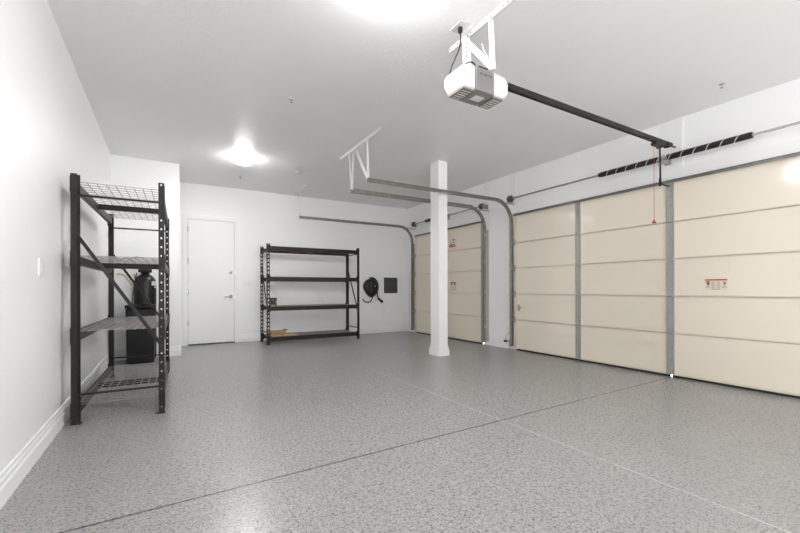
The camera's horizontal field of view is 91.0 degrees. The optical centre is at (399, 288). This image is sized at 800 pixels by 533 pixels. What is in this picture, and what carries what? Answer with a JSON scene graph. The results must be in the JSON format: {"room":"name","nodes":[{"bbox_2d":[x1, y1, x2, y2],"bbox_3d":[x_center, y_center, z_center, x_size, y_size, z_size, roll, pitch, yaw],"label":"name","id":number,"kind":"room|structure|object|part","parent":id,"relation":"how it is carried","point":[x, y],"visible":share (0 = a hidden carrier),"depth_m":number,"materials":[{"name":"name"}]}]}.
{"room":"garage","nodes":[
{"label":"garage","id":0,"kind":"room"},
{"bbox_2d":[0,0,110,471],"bbox_3d":[-1.962,-0.468,1.726,0.200,3.048,11.770,0,0,-31],"label":"wall","id":1,"kind":"structure","parent":0,"point":[50,131],"depth_m":2.56,"materials":[{"name":"white paint"}]},
{"bbox_2d":[38,258,43,276],"bbox_3d":[-2.329,-0.138,2.554,0.014,0.116,0.092,0,0,-31],"label":"light switch","id":2,"kind":"object","parent":1,"relation":"attached to","point":[40,261],"visible":1,"depth_m":2.53,"materials":[{"name":"white paint"}]},
{"bbox_2d":[0,354,107,509],"bbox_3d":[-1.554,0.979,1.262,0.021,0.152,10.560,0,0,-31],"label":"baseboard","id":3,"kind":"structure","parent":1,"relation":"attached to","point":[13,474],"depth_m":2.42,"materials":[{"name":"white paint"}]},
{"bbox_2d":[111,155,179,349],"bbox_3d":[-4.196,-0.463,6.552,0.889,3.048,1.189,0,0,-31],"label":"wall","id":4,"kind":"structure","parent":0,"point":[128,172],"depth_m":6.04,"materials":[{"name":"white paint"}]},
{"bbox_2d":[114,346,180,360],"bbox_3d":[-3.874,0.985,6.037,0.910,0.152,0.021,0,0,-31],"label":"baseboard","id":5,"kind":"structure","parent":4,"relation":"attached to","point":[173,350],"depth_m":6.18,"materials":[{"name":"white paint"}]},
{"bbox_2d":[180,182,406,345],"bbox_3d":[-2.400,-0.467,8.427,6.292,3.048,0.200,0,0,-31],"label":"wall","id":6,"kind":"structure","parent":0,"point":[264,217],"depth_m":8.53,"materials":[{"name":"white paint"}]},
{"bbox_2d":[183,214,238,345],"bbox_3d":[-3.607,-0.170,7.544,0.980,2.460,0.084,0,0,-31],"label":"door","id":7,"kind":"structure","parent":6,"relation":"in","point":[210,243],"depth_m":7.55,"materials":[{"name":"white paint"}]},
{"bbox_2d":[238,325,407,341],"bbox_3d":[-1.514,0.979,8.823,3.970,0.152,0.021,0,0,-31],"label":"baseboard","id":8,"kind":"structure","parent":6,"relation":"attached to","point":[396,328],"depth_m":9.19,"materials":[{"name":"white paint"}]},
{"bbox_2d":[362,277,382,302],"bbox_3d":[-0.632,0.032,9.288,0.545,0.622,0.124,0,0,-31],"label":"charger","id":9,"kind":"object","parent":6,"relation":"attached to","point":[370,286],"visible":1,"depth_m":9.22,"materials":[{"name":"black plastic"}]},
{"bbox_2d":[384,277,396,292],"bbox_3d":[-0.225,-0.085,9.592,0.370,0.380,0.018,0,0,-31],"label":"air vent","id":10,"kind":"object","parent":6,"relation":"in","point":[390,284],"visible":1,"depth_m":9.59,"materials":[{"name":"grey metal"}]},
{"bbox_2d":[0,331,799,532],"bbox_3d":[0.541,1.110,3.210,6.212,0.120,12.370,0,0,-31],"label":"floor","id":11,"kind":"structure","parent":0,"point":[373,432],"depth_m":2.55,"materials":[{"name":"grey concrete"}]},
{"bbox_2d":[70,173,169,425],"bbox_3d":[-2.743,0.081,4.026,0.632,1.953,1.920,0,0,-29],"label":"storage rack","id":12,"kind":"object","parent":11,"relation":"on","point":[107,267],"visible":1,"depth_m":3.35,"materials":[{"name":"black metal"}]},
{"bbox_3d":[-2.533,0.081,3.073,0.054,1.953,0.054,0,0,-29],"label":"post","id":13,"kind":"part","parent":12,"relation":"part of","materials":[{"name":"black metal"}]},
{"bbox_3d":[-3.448,0.083,4.700,0.054,1.953,0.054,0,0,-29],"label":"post","id":14,"kind":"part","parent":12,"relation":"part of","materials":[{"name":"black metal"}]},
{"bbox_3d":[-2.033,0.080,3.355,0.042,1.953,0.054,0,0,-29],"label":"post","id":15,"kind":"part","parent":12,"relation":"part of","materials":[{"name":"black metal"}]},
{"bbox_3d":[-2.947,0.082,4.981,0.042,1.953,0.054,0,0,-29],"label":"post","id":16,"kind":"part","parent":12,"relation":"part of","materials":[{"name":"black metal"}]},
{"bbox_2d":[116,257,158,358],"bbox_3d":[-3.901,0.290,5.857,0.554,1.541,0.290,0,0,-31],"label":"water softener","id":17,"kind":"object","parent":11,"relation":"on","point":[146,282],"visible":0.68,"depth_m":5.82,"materials":[{"name":"black plastic"}]},
{"bbox_3d":[-3.823,0.411,5.903,0.290,1.300,0.290,0,0,-31],"label":"resin tank","id":18,"kind":"part","parent":17,"relation":"part of","materials":[{"name":"black plastic"}]},
{"bbox_2d":[125,272,155,363],"bbox_3d":[-3.756,0.409,5.705,0.368,1.302,0.323,0,0,-31],"label":"tank","id":19,"kind":"object","parent":11,"relation":"on","point":[138,341],"visible":0.76,"depth_m":5.58,"materials":[{"name":"black plastic"}]},
{"bbox_3d":[-3.730,0.247,5.660,0.368,0.057,0.217,0,0,-31],"label":"lid","id":20,"kind":"part","parent":19,"relation":"part of","materials":[{"name":"black plastic"}]},
{"bbox_2d":[260,243,359,344],"bbox_3d":[-1.830,0.098,8.114,1.900,1.915,0.610,0,0,-31],"label":"storage rack","id":21,"kind":"object","parent":11,"relation":"on","point":[269,249],"visible":0.99,"depth_m":7.92,"materials":[{"name":"black metal"}]},
{"bbox_3d":[-2.763,0.100,7.877,0.054,1.915,0.054,0,0,-31],"label":"post","id":22,"kind":"part","parent":21,"relation":"part of","materials":[{"name":"black metal"}]},
{"bbox_3d":[-2.481,0.100,7.402,0.054,1.915,0.042,0,0,-31],"label":"post","id":23,"kind":"part","parent":21,"relation":"part of","materials":[{"name":"black metal"}]},
{"bbox_2d":[270,298,276,305],"bbox_3d":[-2.463,0.256,7.644,0.115,0.165,0.100,0,0,-31],"label":"box","id":24,"kind":"object","parent":21,"relation":"on","point":[273,301],"visible":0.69,"depth_m":7.60,"materials":[{"name":"brown cardboard"}]},
{"bbox_2d":[268,333,297,336],"bbox_3d":[-2.303,0.905,7.738,0.520,0.018,0.340,0,0,-31],"label":"carton","id":25,"kind":"object","parent":21,"relation":"on","point":[287,334],"visible":0.7,"depth_m":7.65,"materials":[{"name":"cardboard"}]},
{"bbox_2d":[268,329,287,335],"bbox_3d":[-2.376,0.846,7.700,0.325,0.099,0.270,0,0,-31],"label":"cardboard tray","id":26,"kind":"object","parent":25,"relation":"on","point":[272,332],"visible":0.88,"depth_m":7.61,"materials":[{"name":"brown cardboard"}]},
{"bbox_3d":[-1.176,0.096,8.820,0.054,1.915,0.054,0,0,-31],"label":"post","id":27,"kind":"part","parent":21,"relation":"part of","materials":[{"name":"black metal"}]},
{"bbox_3d":[-0.894,0.096,8.345,0.054,1.915,0.042,0,0,-31],"label":"post","id":28,"kind":"part","parent":21,"relation":"part of","materials":[{"name":"black metal"}]},
{"bbox_2d":[47,0,799,208],"bbox_3d":[0.653,-2.074,3.282,6.492,0.150,12.370,0,0,-31],"label":"ceiling","id":29,"kind":"structure","parent":0,"point":[195,85],"depth_m":3.72,"materials":[{"name":"white paint"}]},
{"bbox_2d":[234,155,252,164],"bbox_3d":[-2.380,-1.943,5.987,0.272,0.096,0.272,0,0,-31],"label":"ceiling light","id":30,"kind":"object","parent":29,"relation":"attached to","point":[239,159],"visible":1,"depth_m":5.90,"materials":[{"name":"white glass"}]},
{"bbox_3d":[-2.380,-1.914,5.987,0.257,0.038,0.257,0,0,-31],"label":"globe","id":31,"kind":"part","parent":30,"relation":"part of","materials":[{"name":"white glass"}]},
{"bbox_2d":[294,184,308,215],"bbox_3d":[-1.965,-1.741,7.855,0.073,0.502,0.890,0,0,-31],"label":"bracket","id":32,"kind":"object","parent":29,"relation":"attached to","point":[304,186],"visible":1,"depth_m":8.03,"materials":[{"name":"white metal"}]},
{"bbox_2d":[340,127,383,189],"bbox_3d":[-0.513,-1.741,5.441,0.138,0.517,1.320,0,0,-31],"label":"bracket","id":33,"kind":"object","parent":29,"relation":"attached to","point":[380,128],"visible":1,"depth_m":5.47,"materials":[{"name":"white metal"}]},
{"bbox_2d":[451,20,469,33],"bbox_3d":[0.460,-1.976,2.998,0.090,0.045,0.130,0,0,-31],"label":"outlet","id":34,"kind":"object","parent":29,"relation":"attached to","point":[461,25],"visible":1,"depth_m":2.98,"materials":[{"name":"white plastic"}]},
{"bbox_2d":[449,32,460,73],"bbox_3d":[0.421,-1.800,3.003,0.092,0.316,0.027,0,0,14],"label":"power cord","id":35,"kind":"object","parent":34,"relation":"hanging from","point":[450,72],"visible":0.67,"depth_m":3.00,"materials":[{"name":"black plastic"}]},
{"bbox_2d":[449,0,515,69],"bbox_3d":[0.719,-1.822,2.814,0.134,0.354,1.100,0,0,-31],"label":"bracket","id":36,"kind":"object","parent":29,"relation":"attached to","point":[507,3],"visible":0.93,"depth_m":2.98,"materials":[{"name":"white metal"}]},
{"bbox_2d":[481,43,488,63],"bbox_3d":[0.657,-1.796,3.021,0.061,0.193,0.025,0,0,6],"label":"loose wire","id":37,"kind":"object","parent":36,"relation":"hanging from","point":[481,43],"visible":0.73,"depth_m":3.02,"materials":[{"name":"white plastic"}]},
{"bbox_2d":[429,160,449,356],"bbox_3d":[0.619,-0.474,6.251,0.210,3.048,0.265,0,0,-31],"label":"column","id":38,"kind":"structure","parent":0,"point":[438,347],"depth_m":6.17,"materials":[{"name":"white paint"}]},
{"bbox_3d":[0.622,0.974,6.251,0.210,0.150,0.265,0,0,-31],"label":"trim","id":39,"kind":"part","parent":38,"relation":"part of","materials":[{"name":"white paint"}]},
{"bbox_2d":[407,78,799,349],"bbox_3d":[3.276,-0.481,4.837,0.200,3.048,11.770,0,0,-31],"label":"wall","id":40,"kind":"structure","parent":0,"point":[779,105],"depth_m":5.41,"materials":[{"name":"white paint"}]},
{"bbox_2d":[299,216,414,329],"bbox_3d":[-0.839,-0.255,8.786,2.842,2.497,0.083,0,0,-31],"label":"door track","id":41,"kind":"object","parent":40,"relation":"attached to","point":[300,217],"visible":1,"depth_m":9.43,"materials":[{"name":"metal"}]},
{"bbox_2d":[350,189,488,341],"bbox_3d":[0.461,-0.260,6.647,2.792,2.500,0.083,0,0,-31],"label":"door track","id":42,"kind":"object","parent":40,"relation":"attached to","point":[356,191],"visible":0.99,"depth_m":7.29,"materials":[{"name":"metal"}]},
{"bbox_2d":[367,178,513,346],"bbox_3d":[0.779,-0.263,6.072,2.832,2.505,0.083,0,0,-31],"label":"door track","id":43,"kind":"object","parent":40,"relation":"attached to","point":[372,180],"visible":1,"depth_m":6.68,"materials":[{"name":"metal"}]},
{"bbox_2d":[414,221,484,343],"bbox_3d":[0.972,-0.116,8.438,0.075,2.330,2.365,0,0,-31],"label":"door","id":44,"kind":"structure","parent":40,"relation":"in","point":[464,242],"depth_m":8.05,"materials":[{"name":"beige metal"}]},
{"bbox_3d":[0.975,1.011,8.438,0.009,0.024,2.365,0,0,-31],"label":"rail","id":45,"kind":"part","parent":44,"relation":"part of","materials":[{"name":"beige metal"}]},
{"bbox_2d":[411,203,487,226],"bbox_3d":[0.947,-1.535,8.370,0.171,0.120,2.520,0,0,-31],"label":"shaft","id":46,"kind":"object","parent":40,"relation":"attached to","point":[482,205],"visible":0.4,"depth_m":7.99,"materials":[{"name":"metal"}]},
{"bbox_2d":[416,214,484,234],"bbox_3d":[1.000,-1.357,8.456,0.012,0.130,2.389,0,0,-31],"label":"trim","id":47,"kind":"structure","parent":40,"relation":"attached to","point":[477,218],"depth_m":8.10,"materials":[{"name":"white paint"}]},
{"bbox_2d":[484,182,489,213],"bbox_3d":[1.629,-1.712,7.397,0.012,0.578,0.150,0,0,-31],"label":"trim","id":48,"kind":"structure","parent":40,"relation":"attached to","point":[487,184],"depth_m":7.37,"materials":[{"name":"white paint"}]},
{"bbox_2d":[485,212,489,344],"bbox_3d":[1.643,-0.188,7.379,0.012,2.470,0.118,0,0,-31],"label":"trim","id":49,"kind":"structure","parent":40,"relation":"attached to","point":[487,215],"depth_m":7.33,"materials":[{"name":"white paint"}]},
{"bbox_2d":[489,337,509,348],"bbox_3d":[1.789,0.971,7.102,0.021,0.152,0.483,0,0,-31],"label":"baseboard","id":50,"kind":"structure","parent":40,"relation":"attached to","point":[498,342],"depth_m":7.10,"materials":[{"name":"white paint"}]},
{"bbox_2d":[509,173,515,207],"bbox_3d":[1.961,-1.713,6.838,0.012,0.578,0.150,0,0,-31],"label":"trim","id":51,"kind":"structure","parent":40,"relation":"attached to","point":[512,177],"depth_m":6.83,"materials":[{"name":"white paint"}]},
{"bbox_2d":[510,206,515,348],"bbox_3d":[1.960,-0.189,6.845,0.012,2.470,0.118,0,0,-31],"label":"trim","id":52,"kind":"structure","parent":40,"relation":"attached to","point":[512,209],"depth_m":6.83,"materials":[{"name":"white paint"}]},
{"bbox_2d":[506,121,799,202],"bbox_3d":[3.146,-1.540,4.669,0.171,0.120,4.989,0,0,-31],"label":"shaft","id":53,"kind":"object","parent":40,"relation":"attached to","point":[666,159],"visible":0.99,"depth_m":4.54,"materials":[{"name":"metal"}]},
{"bbox_3d":[3.155,-1.540,4.680,0.145,0.120,0.070,0,0,-31],"label":"bearing plate","id":54,"kind":"part","parent":53,"relation":"part of","materials":[{"name":"metal"}]},
{"bbox_2d":[513,152,799,398],"bbox_3d":[3.211,-0.122,4.669,0.075,2.330,4.877,0,0,-31],"label":"door","id":55,"kind":"structure","parent":40,"relation":"in","point":[709,291],"depth_m":4.60,"materials":[{"name":"beige metal"}]},
{"bbox_2d":[445,61,675,223],"bbox_3d":[1.809,-1.205,3.739,3.317,0.962,0.210,0,0,-31],"label":"garage door opener","id":56,"kind":"object","parent":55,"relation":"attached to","point":[474,85],"visible":1,"depth_m":3.02,"materials":[{"name":"white plastic"}]},
{"bbox_3d":[1.938,-1.652,3.841,2.680,0.048,0.036,0,0,-31],"label":"rail","id":57,"kind":"part","parent":56,"relation":"part of","materials":[{"name":"black metal"}]},
{"bbox_3d":[3.050,-1.379,4.537,0.357,0.436,0.029,0,0,-40],"label":"door arm","id":58,"kind":"part","parent":56,"relation":"part of","materials":[{"name":"black"}]},
{"bbox_3d":[3.214,1.005,4.669,0.009,0.024,4.877,0,0,-31],"label":"rail","id":59,"kind":"part","parent":55,"relation":"part of","materials":[{"name":"beige"}]},
{"bbox_2d":[515,139,799,212],"bbox_3d":[3.236,-1.362,4.693,0.012,0.130,4.889,0,0,-31],"label":"trim","id":60,"kind":"structure","parent":40,"relation":"attached to","point":[792,146],"depth_m":4.62,"materials":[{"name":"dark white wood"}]},
{"bbox_2d":[659,117,682,170],"bbox_3d":[3.232,-1.716,4.697,0.012,0.578,0.260,0,0,-31],"label":"trim","id":61,"kind":"structure","parent":40,"relation":"attached to","point":[671,131],"depth_m":4.67,"materials":[{"name":"white paint"}]}
]}

